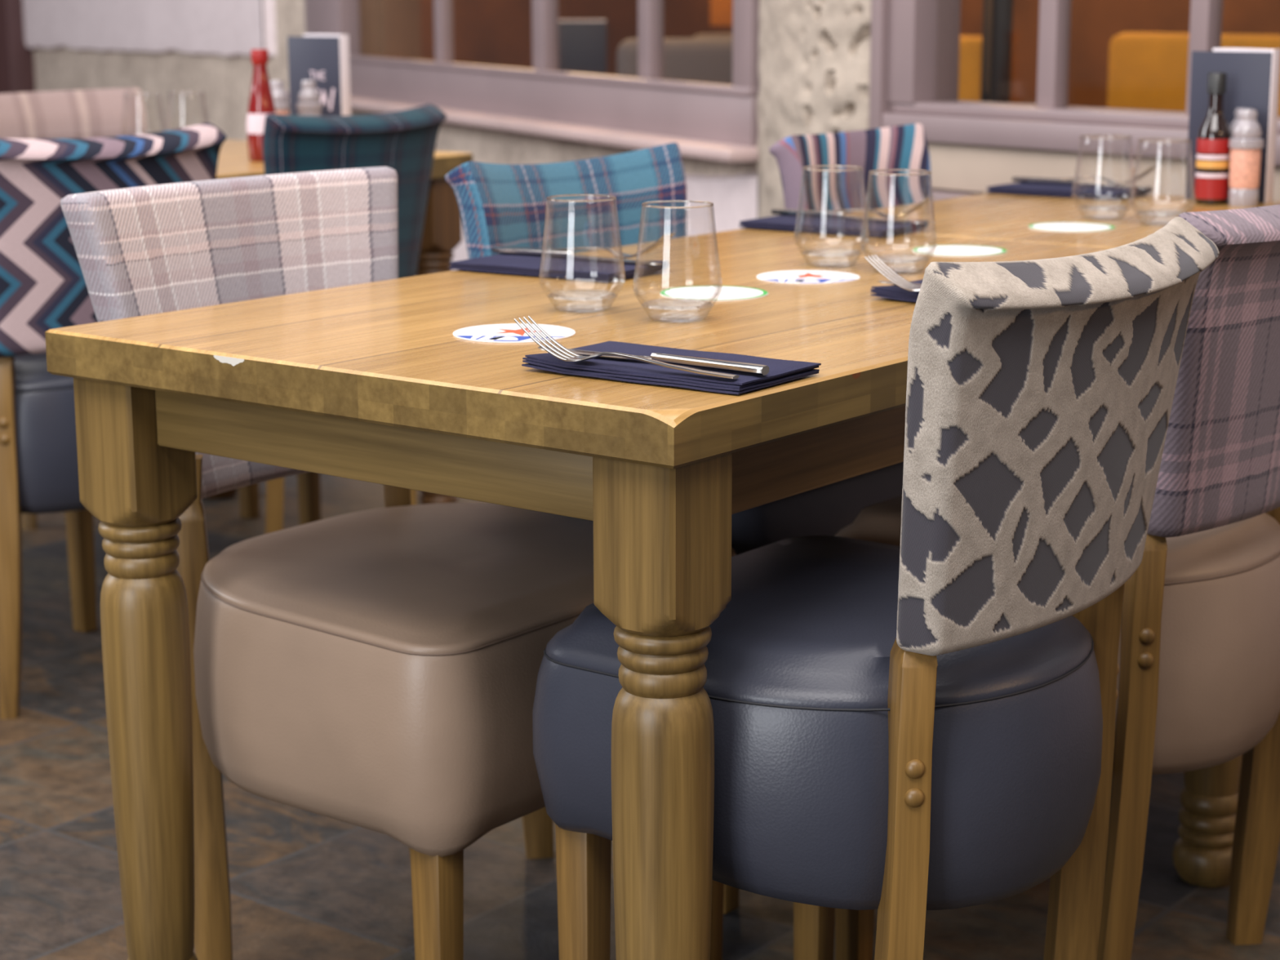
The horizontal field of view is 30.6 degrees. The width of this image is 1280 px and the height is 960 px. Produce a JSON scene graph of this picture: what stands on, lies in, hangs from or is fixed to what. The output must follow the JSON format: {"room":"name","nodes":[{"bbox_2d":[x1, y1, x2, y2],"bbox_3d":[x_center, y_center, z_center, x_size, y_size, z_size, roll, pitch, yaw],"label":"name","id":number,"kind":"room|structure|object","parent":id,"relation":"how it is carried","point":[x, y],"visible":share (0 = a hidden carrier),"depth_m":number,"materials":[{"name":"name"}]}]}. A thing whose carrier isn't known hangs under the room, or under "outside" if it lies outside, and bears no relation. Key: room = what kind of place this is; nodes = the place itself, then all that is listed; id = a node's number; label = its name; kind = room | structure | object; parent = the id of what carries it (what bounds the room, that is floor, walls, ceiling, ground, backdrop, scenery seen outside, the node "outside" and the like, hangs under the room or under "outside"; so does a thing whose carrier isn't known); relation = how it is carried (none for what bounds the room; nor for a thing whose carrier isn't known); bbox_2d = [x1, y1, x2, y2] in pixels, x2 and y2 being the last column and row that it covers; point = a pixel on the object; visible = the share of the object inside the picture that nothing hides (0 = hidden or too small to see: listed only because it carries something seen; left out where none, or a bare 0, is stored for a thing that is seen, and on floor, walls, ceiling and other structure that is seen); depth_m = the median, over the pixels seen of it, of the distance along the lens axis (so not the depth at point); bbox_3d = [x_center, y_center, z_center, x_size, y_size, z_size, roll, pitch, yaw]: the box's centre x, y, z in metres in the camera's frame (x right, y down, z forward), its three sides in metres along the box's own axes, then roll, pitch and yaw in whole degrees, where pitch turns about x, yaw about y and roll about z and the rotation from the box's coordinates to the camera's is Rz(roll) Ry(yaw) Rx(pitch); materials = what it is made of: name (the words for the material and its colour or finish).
{"room":"restaurant dining area","nodes":[
{"label":"restaurant dining area","id":0,"kind":"room"},
{"bbox_2d":[33,0,305,140],"bbox_3d":[-3.520,-2.849,11.304,0.250,2.900,10.620,-7,14,-30],"label":"wall","id":1,"kind":"structure","parent":0,"point":[225,82],"depth_m":7.98,"materials":[{"name":"stone"}]},
{"bbox_2d":[0,0,35,93],"bbox_3d":[-2.754,-2.507,9.691,0.100,2.900,1.040,-7,14,-30],"label":"trim","id":2,"kind":"structure","parent":1,"relation":"attached to","point":[17,74],"depth_m":9.40,"materials":[{"name":"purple paint"}]},
{"bbox_2d":[22,0,276,57],"bbox_3d":[-1.837,-2.565,8.157,0.044,2.152,2.775,-7,14,-30],"label":"wall panel","id":3,"kind":"object","parent":1,"relation":"attached to","point":[231,28],"visible":0.97,"depth_m":8.06,"materials":[{"name":"paint"}]},
{"bbox_2d":[420,0,637,75],"bbox_3d":[-1.456,-2.751,10.819,4.400,2.900,0.100,-10,16,-39],"label":"wall","id":4,"kind":"structure","parent":0,"point":[493,33],"depth_m":11.55,"materials":[{"name":"brown paint"}]},
{"bbox_2d":[351,109,758,271],"bbox_3d":[-0.300,-1.663,5.698,0.260,2.900,2.955,-6,13,-25],"label":"wall","id":5,"kind":"structure","parent":0,"point":[486,145],"depth_m":5.13,"materials":[{"name":"paint"}]},
{"bbox_2d":[286,90,758,163],"bbox_3d":[-0.374,-0.884,5.709,0.150,0.028,2.800,-6,13,-25],"label":"trim","id":6,"kind":"structure","parent":5,"relation":"attached to","point":[690,148],"depth_m":5.07,"materials":[{"name":"paint"}]},
{"bbox_2d":[304,0,759,146],"bbox_3d":[-0.316,-1.490,5.632,0.176,1.210,2.760,-6,13,-25],"label":"window","id":7,"kind":"structure","parent":5,"relation":"in","point":[384,36],"depth_m":5.42,"materials":[{"name":"paint"}]},
{"bbox_2d":[0,473,1279,959],"bbox_3d":[-3.769,-0.255,6.219,20.500,0.050,14.500,9,15,37],"label":"floor","id":8,"kind":"structure","parent":0,"point":[304,885],"depth_m":2.70,"materials":[{"name":"stone"}]},
{"bbox_2d":[0,122,226,719],"bbox_3d":[-0.870,-0.104,3.396,0.444,0.815,0.482,9,15,37],"label":"dining chair","id":9,"kind":"object","parent":8,"relation":"on","point":[43,288],"visible":0.41,"depth_m":3.21,"materials":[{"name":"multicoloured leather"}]},
{"bbox_2d":[0,87,259,529],"bbox_3d":[-0.990,-0.320,4.418,0.444,0.811,0.438,9,15,37],"label":"dining chair","id":10,"kind":"object","parent":8,"relation":"on","point":[91,113],"visible":0.08,"depth_m":4.49,"materials":[{"name":"beige fabric"}]},
{"bbox_2d":[206,139,472,504],"bbox_3d":[-1.042,-0.160,3.912,0.700,0.710,1.520,9,15,37],"label":"dining table","id":11,"kind":"object","parent":8,"relation":"on","point":[442,234],"visible":0.17,"depth_m":4.20,"materials":[{"name":"brown wood"}]},
{"bbox_2d":[121,92,166,130],"bbox_3d":[-0.907,-0.653,4.266,0.081,0.105,0.081,9,15,37],"label":"tumbler","id":12,"kind":"object","parent":11,"relation":"on","point":[131,93],"visible":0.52,"depth_m":4.26,"materials":[{"name":"clear glass"}]},
{"bbox_2d":[165,90,208,124],"bbox_3d":[-0.839,-0.666,4.327,0.081,0.105,0.081,9,15,37],"label":"tumbler","id":13,"kind":"object","parent":11,"relation":"on","point":[174,91],"visible":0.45,"depth_m":4.32,"materials":[{"name":"clear glass"}]},
{"bbox_2d":[246,48,276,161],"bbox_3d":[-0.652,-0.645,4.026,0.054,0.190,0.054,9,15,37],"label":"sauce bottle","id":14,"kind":"object","parent":11,"relation":"on","point":[261,103],"visible":0.7,"depth_m":4.01,"materials":[{"name":"red"}]},
{"bbox_2d":[270,80,290,115],"bbox_3d":[-0.652,-0.654,4.209,0.046,0.131,0.046,9,15,37],"label":"salt mill","id":15,"kind":"object","parent":11,"relation":"on","point":[280,95],"visible":0.44,"depth_m":4.19,"materials":[{"name":"grey plastic"}]},
{"bbox_2d":[275,109,289,115],"bbox_3d":[-0.652,-0.640,4.212,0.041,0.054,0.041,9,15,37],"label":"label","id":16,"kind":"object","parent":15,"relation":"on","point":[278,111],"depth_m":4.19,"materials":[{"name":"paper"}]},
{"bbox_2d":[296,80,322,115],"bbox_3d":[-0.596,-0.656,4.216,0.046,0.131,0.046,9,15,37],"label":"salt mill","id":17,"kind":"object","parent":11,"relation":"on","point":[308,104],"visible":0.59,"depth_m":4.20,"materials":[{"name":"grey plastic"}]},
{"bbox_2d":[297,109,320,115],"bbox_3d":[-0.596,-0.642,4.219,0.041,0.054,0.041,9,15,37],"label":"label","id":18,"kind":"object","parent":17,"relation":"on","point":[301,112],"depth_m":4.20,"materials":[{"name":"paper"}]},
{"bbox_2d":[287,33,351,115],"bbox_3d":[-0.589,-0.718,4.318,0.116,0.209,0.042,6,14,27],"label":"menu","id":19,"kind":"object","parent":11,"relation":"on","point":[324,59],"visible":0.57,"depth_m":4.29,"materials":[{"name":"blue paper"}]},
{"bbox_2d":[262,103,446,533],"bbox_3d":[-0.587,-0.221,3.948,0.444,0.813,0.482,9,15,37],"label":"dining chair","id":20,"kind":"object","parent":8,"relation":"on","point":[403,141],"visible":0.14,"depth_m":3.79,"materials":[{"name":"teal fabric"}]},
{"bbox_2d":[60,166,736,959],"bbox_3d":[-0.232,0.118,2.348,0.538,0.815,0.498,9,15,37],"label":"dining chair","id":21,"kind":"object","parent":8,"relation":"on","point":[377,669],"visible":0.54,"depth_m":2.18,"materials":[{"name":"beige leather"}]},
{"bbox_2d":[44,227,1242,959],"bbox_3d":[0.099,0.161,2.394,0.700,0.710,1.150,9,15,37],"label":"dining table","id":22,"kind":"object","parent":8,"relation":"on","point":[371,382],"visible":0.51,"depth_m":1.96,"materials":[{"name":"brown wood"}]},
{"bbox_2d":[453,323,575,342],"bbox_3d":[-0.110,-0.129,2.048,0.107,0.002,0.107,1,12,4],"label":"mat","id":23,"kind":"object","parent":22,"relation":"on","point":[494,333],"visible":0.9,"depth_m":2.04,"materials":[{"name":"white paper"}]},
{"bbox_2d":[449,253,669,282],"bbox_3d":[-0.086,-0.229,2.486,0.206,0.012,0.115,8,14,33],"label":"napkin","id":24,"kind":"object","parent":22,"relation":"on","point":[575,268],"visible":0.94,"depth_m":2.46,"materials":[{"name":"blue fabric"}]},
{"bbox_2d":[492,245,661,264],"bbox_3d":[-0.068,-0.241,2.502,0.218,0.007,0.017,8,14,33],"label":"table knife","id":25,"kind":"object","parent":24,"relation":"on","point":[497,249],"visible":1,"depth_m":2.52,"materials":[{"name":"silver metal"}]},
{"bbox_2d":[537,231,675,258],"bbox_3d":[-0.052,-0.257,2.523,0.202,0.030,0.024,8,14,32],"label":"fork","id":26,"kind":"object","parent":24,"relation":"on","point":[664,238],"visible":0.95,"depth_m":2.49,"materials":[{"name":"silver metal"}]},
{"bbox_2d":[538,194,625,312],"bbox_3d":[-0.054,-0.211,2.183,0.081,0.105,0.081,9,15,37],"label":"tumbler","id":27,"kind":"object","parent":22,"relation":"on","point":[567,309],"visible":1,"depth_m":2.18,"materials":[{"name":"clear glass"}]},
{"bbox_2d":[521,341,821,394],"bbox_3d":[0.024,-0.091,1.838,0.207,0.012,0.116,8,15,35],"label":"napkin","id":28,"kind":"object","parent":22,"relation":"on","point":[628,370],"visible":0.68,"depth_m":1.81,"materials":[{"name":"blue fabric"}]},
{"bbox_2d":[514,315,739,378],"bbox_3d":[-0.011,-0.102,1.795,0.202,0.030,0.024,8,15,34],"label":"fork","id":29,"kind":"object","parent":28,"relation":"on","point":[567,355],"visible":1,"depth_m":1.82,"materials":[{"name":"silver metal"}]},
{"bbox_2d":[537,346,768,375],"bbox_3d":[0.005,-0.096,1.820,0.218,0.007,0.017,9,15,35],"label":"table knife","id":30,"kind":"object","parent":28,"relation":"on","point":[710,363],"visible":0.71,"depth_m":1.79,"materials":[{"name":"silver metal"}]},
{"bbox_2d":[632,200,722,322],"bbox_3d":[0.034,-0.198,2.119,0.081,0.105,0.081,9,15,37],"label":"tumbler","id":31,"kind":"object","parent":22,"relation":"on","point":[663,318],"visible":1,"depth_m":2.12,"materials":[{"name":"clear glass"}]},
{"bbox_2d":[659,285,768,301],"bbox_3d":[0.073,-0.184,2.304,0.107,0.002,0.107,0,12,0],"label":"mat","id":32,"kind":"object","parent":22,"relation":"on","point":[698,293],"visible":1,"depth_m":2.30,"materials":[{"name":"white paper"}]},
{"bbox_2d":[756,270,859,284],"bbox_3d":[0.175,-0.211,2.429,0.107,0.002,0.107,0,12,0],"label":"mat","id":33,"kind":"object","parent":22,"relation":"on","point":[792,277],"visible":1,"depth_m":2.42,"materials":[{"name":"white paper"}]},
{"bbox_2d":[794,164,869,267],"bbox_3d":[0.207,-0.284,2.522,0.081,0.105,0.081,9,15,37],"label":"tumbler","id":34,"kind":"object","parent":22,"relation":"on","point":[828,255],"visible":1,"depth_m":2.52,"materials":[{"name":"clear glass"}]},
{"bbox_2d":[738,214,928,237],"bbox_3d":[0.240,-0.318,2.898,0.206,0.012,0.116,8,15,35],"label":"napkin","id":35,"kind":"object","parent":22,"relation":"on","point":[846,225],"visible":0.98,"depth_m":2.87,"materials":[{"name":"blue fabric"}]},
{"bbox_2d":[771,208,924,223],"bbox_3d":[0.259,-0.329,2.912,0.218,0.007,0.017,9,15,35],"label":"table knife","id":36,"kind":"object","parent":35,"relation":"on","point":[775,211],"visible":0.98,"depth_m":2.93,"materials":[{"name":"silver metal"}]},
{"bbox_2d":[822,195,934,218],"bbox_3d":[0.275,-0.346,2.933,0.202,0.030,0.024,8,15,34],"label":"fork","id":37,"kind":"object","parent":35,"relation":"on","point":[926,199],"visible":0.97,"depth_m":2.90,"materials":[{"name":"silver metal"}]},
{"bbox_2d":[870,279,923,302],"bbox_3d":[0.339,-0.178,2.244,0.206,0.012,0.116,9,15,36],"label":"napkin","id":38,"kind":"object","parent":22,"relation":"on","point":[893,291],"visible":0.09,"depth_m":2.25,"materials":[{"name":"blue fabric"}]},
{"bbox_2d":[865,254,920,291],"bbox_3d":[0.304,-0.190,2.200,0.202,0.030,0.024,8,15,35],"label":"fork","id":39,"kind":"object","parent":38,"relation":"on","point":[900,281],"visible":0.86,"depth_m":2.24,"materials":[{"name":"silver metal"}]},
{"bbox_2d":[878,280,921,286],"bbox_3d":[0.321,-0.183,2.226,0.218,0.007,0.017,9,15,36],"label":"table knife","id":40,"kind":"object","parent":38,"relation":"on","point":[880,282],"visible":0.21,"depth_m":2.28,"materials":[{"name":"silver metal"}]},
{"bbox_2d":[860,168,937,274],"bbox_3d":[0.273,-0.273,2.465,0.081,0.105,0.081,9,15,37],"label":"tumbler","id":41,"kind":"object","parent":22,"relation":"on","point":[897,271],"visible":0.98,"depth_m":2.46,"materials":[{"name":"clear glass"}]},
{"bbox_2d":[912,244,1007,257],"bbox_3d":[0.364,-0.261,2.662,0.107,0.002,0.107,0,12,0],"label":"mat","id":42,"kind":"object","parent":22,"relation":"on","point":[963,251],"visible":1,"depth_m":2.65,"materials":[{"name":"white paper"}]},
{"bbox_2d":[444,142,903,914],"bbox_3d":[0.052,0.030,2.751,0.444,0.816,0.414,9,15,37],"label":"dining chair","id":43,"kind":"object","parent":8,"relation":"on","point":[504,205],"visible":0.15,"depth_m":2.72,"materials":[{"name":"blue fabric"}]},
{"bbox_2d":[768,123,930,213],"bbox_3d":[0.428,-0.070,3.229,0.444,0.811,0.418,9,15,37],"label":"dining chair","id":44,"kind":"object","parent":8,"relation":"on","point":[904,146],"visible":0.09,"depth_m":3.26,"materials":[{"name":"multicoloured fabric"}]},
{"bbox_2d":[532,217,1219,959],"bbox_3d":[0.203,0.192,1.988,0.456,0.817,0.448,9,15,37],"label":"dining chair","id":45,"kind":"object","parent":8,"relation":"on","point":[925,722],"visible":0.98,"depth_m":1.81,"materials":[{"name":"blue leather"}]},
{"bbox_2d":[834,204,1279,959],"bbox_3d":[0.469,0.114,2.354,0.444,0.815,0.462,9,15,37],"label":"dining chair","id":46,"kind":"object","parent":8,"relation":"on","point":[1198,676],"visible":0.56,"depth_m":2.17,"materials":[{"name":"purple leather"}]},
{"bbox_2d":[844,192,1279,844],"bbox_3d":[0.651,0.009,3.096,0.700,0.710,0.658,9,15,37],"label":"dining table","id":47,"kind":"object","parent":8,"relation":"on","point":[988,215],"visible":0.02,"depth_m":3.07,"materials":[{"name":"brown wood"}]},
{"bbox_2d":[986,182,1152,199],"bbox_3d":[0.618,-0.418,3.365,0.206,0.012,0.115,9,15,37],"label":"napkin","id":48,"kind":"object","parent":47,"relation":"on","point":[1086,191],"visible":0.98,"depth_m":3.33,"materials":[{"name":"blue fabric"}]},
{"bbox_2d":[1012,177,1150,188],"bbox_3d":[0.638,-0.430,3.379,0.218,0.007,0.017,9,15,37],"label":"table knife","id":49,"kind":"object","parent":48,"relation":"on","point":[1033,180],"visible":0.99,"depth_m":3.40,"materials":[{"name":"silver metal"}]},
{"bbox_2d":[1066,165,1157,185],"bbox_3d":[0.655,-0.446,3.400,0.202,0.030,0.024,9,15,36],"label":"fork","id":50,"kind":"object","parent":48,"relation":"on","point":[1150,169],"visible":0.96,"depth_m":3.37,"materials":[{"name":"silver metal"}]},
{"bbox_2d":[1027,222,1115,231],"bbox_3d":[0.538,-0.315,2.913,0.107,0.002,0.107,0,12,0],"label":"mat","id":51,"kind":"object","parent":47,"relation":"on","point":[1052,226],"visible":1,"depth_m":2.90,"materials":[{"name":"white paper"}]},
{"bbox_2d":[1071,134,1135,220],"bbox_3d":[0.598,-0.390,3.011,0.081,0.105,0.081,9,15,37],"label":"tumbler","id":52,"kind":"object","parent":47,"relation":"on","point":[1102,218],"visible":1,"depth_m":3.01,"materials":[{"name":"clear glass"}]},
{"bbox_2d":[1128,137,1195,225],"bbox_3d":[0.658,-0.375,2.941,0.081,0.105,0.081,9,15,37],"label":"tumbler","id":53,"kind":"object","parent":47,"relation":"on","point":[1139,140],"visible":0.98,"depth_m":2.94,"materials":[{"name":"clear glass"}]},
{"bbox_2d":[1194,72,1231,204],"bbox_3d":[0.787,-0.468,3.202,0.046,0.178,0.046,9,15,37],"label":"sauce bottle","id":54,"kind":"object","parent":47,"relation":"on","point":[1213,151],"visible":1,"depth_m":3.19,"materials":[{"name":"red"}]},
{"bbox_2d":[1185,48,1279,203],"bbox_3d":[0.827,-0.495,3.252,0.116,0.209,0.042,8,15,35],"label":"menu","id":55,"kind":"object","parent":47,"relation":"on","point":[1252,73],"visible":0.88,"depth_m":3.22,"materials":[{"name":"blue paper"}]},
{"bbox_2d":[1226,107,1253,204],"bbox_3d":[0.827,-0.446,3.209,0.046,0.131,0.046,9,15,37],"label":"salt mill","id":56,"kind":"object","parent":47,"relation":"on","point":[1237,109],"visible":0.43,"depth_m":3.19,"materials":[{"name":"grey plastic"}]},
{"bbox_2d":[1228,108,1263,207],"bbox_3d":[0.823,-0.439,3.177,0.046,0.131,0.046,9,15,37],"label":"condiment bottle","id":57,"kind":"object","parent":47,"relation":"on","point":[1246,144],"visible":1,"depth_m":3.16,"materials":[{"name":"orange plastic"}]},
{"bbox_2d":[1229,148,1261,188],"bbox_3d":[0.823,-0.425,3.180,0.041,0.054,0.041,9,15,37],"label":"label","id":58,"kind":"object","parent":57,"relation":"on","point":[1244,163],"depth_m":3.16,"materials":[{"name":"paper"}]},
{"bbox_2d":[756,0,871,218],"bbox_3d":[0.336,-1.343,4.191,0.137,2.900,0.376,-7,14,-29],"label":"wall pier","id":59,"kind":"object","parent":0,"point":[814,55],"visible":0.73,"depth_m":4.26,"materials":[{"name":"stone"}]},
{"bbox_2d":[930,188,984,194],"bbox_3d":[1.504,-1.083,2.954,0.220,2.900,3.170,-10,16,-39],"label":"wall","id":60,"kind":"structure","parent":0,"point":[931,188],"depth_m":4.07,"materials":[{"name":"paint"}]},
{"bbox_2d":[930,190,976,200],"bbox_3d":[1.458,-0.245,2.978,0.050,0.052,3.000,-10,16,-39],"label":"trim","id":61,"kind":"structure","parent":60,"relation":"attached to","point":[939,195],"depth_m":4.03,"materials":[{"name":"paint"}]},
{"bbox_2d":[869,0,1279,165],"bbox_3d":[1.460,-0.940,2.916,0.135,1.163,3.125,-10,16,-39],"label":"window","id":62,"kind":"structure","parent":60,"relation":"in","point":[915,44],"depth_m":3.94,"materials":[{"name":"paint"}]},
{"bbox_2d":[927,142,1279,201],"bbox_3d":[1.438,-0.328,3.030,0.032,0.082,3.130,-10,16,-39],"label":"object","id":63,"kind":"structure","parent":60,"relation":"attached to","point":[953,166],"depth_m":3.90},
{"bbox_2d":[663,0,1279,107],"bbox_3d":[3.492,-2.068,8.265,0.200,2.600,10.500,-10,16,-39],"label":"wall","id":64,"kind":"structure","parent":0,"point":[1094,24],"depth_m":10.07,"materials":[{"name":"brown paint"}]},
{"bbox_3d":[1.679,-0.462,7.053,11.319,0.036,7.094,9,15,37],"label":"floor","id":65,"kind":"structure","parent":0,"visible":0},
{"bbox_2d":[616,37,732,84],"bbox_3d":[0.101,-0.757,6.312,0.520,0.870,0.590,-1,12,-2],"label":"tub chair","id":66,"kind":"object","parent":65,"relation":"on","point":[708,60],"visible":0.06,"depth_m":5.95,"materials":[{"name":"grey fabric"}]},
{"bbox_2d":[692,33,732,38],"bbox_3d":[0.222,-1.047,7.718,0.520,0.850,0.590,-5,13,-22],"label":"tub chair","id":67,"kind":"object","parent":65,"relation":"on","point":[711,35],"visible":0.04,"depth_m":7.35,"materials":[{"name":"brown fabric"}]},
{"bbox_2d":[710,0,733,26],"bbox_3d":[0.523,-1.723,8.727,0.520,1.750,0.240,0,12,0],"label":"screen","id":68,"kind":"object","parent":65,"relation":"on","point":[721,11],"visible":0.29,"depth_m":8.70,"materials":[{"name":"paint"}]},
{"bbox_2d":[958,35,982,101],"bbox_3d":[0.749,-0.710,6.079,0.320,0.872,0.230,-10,16,-39],"label":"upholstered bench","id":69,"kind":"object","parent":65,"relation":"on","point":[971,46],"visible":0.04,"depth_m":5.99,"materials":[{"name":"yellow fabric"}]},
{"bbox_2d":[980,0,1013,102],"bbox_3d":[0.897,-0.505,4.762,0.400,1.020,0.400,1,12,5],"label":"post","id":70,"kind":"object","parent":65,"relation":"on","point":[997,15],"visible":0.13,"depth_m":4.52,"materials":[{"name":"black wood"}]},
{"bbox_2d":[1106,31,1279,115],"bbox_3d":[1.358,-0.574,5.395,0.320,0.888,0.860,-10,16,-39],"label":"upholstered bench","id":71,"kind":"object","parent":65,"relation":"on","point":[1147,70],"visible":0.21,"depth_m":5.57,"materials":[{"name":"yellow fabric"}]},
{"bbox_3d":[-0.228,-0.810,7.068,0.500,0.660,0.700,-4,13,-17],"label":"table","id":72,"kind":"object","parent":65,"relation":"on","visible":0},
{"bbox_2d":[558,19,606,75],"bbox_3d":[-0.187,-1.253,6.984,0.176,0.242,0.016,0,12,0],"label":"menu board","id":73,"kind":"object","parent":72,"relation":"on","point":[582,43],"visible":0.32,"depth_m":6.97,"materials":[{"name":"grey"}]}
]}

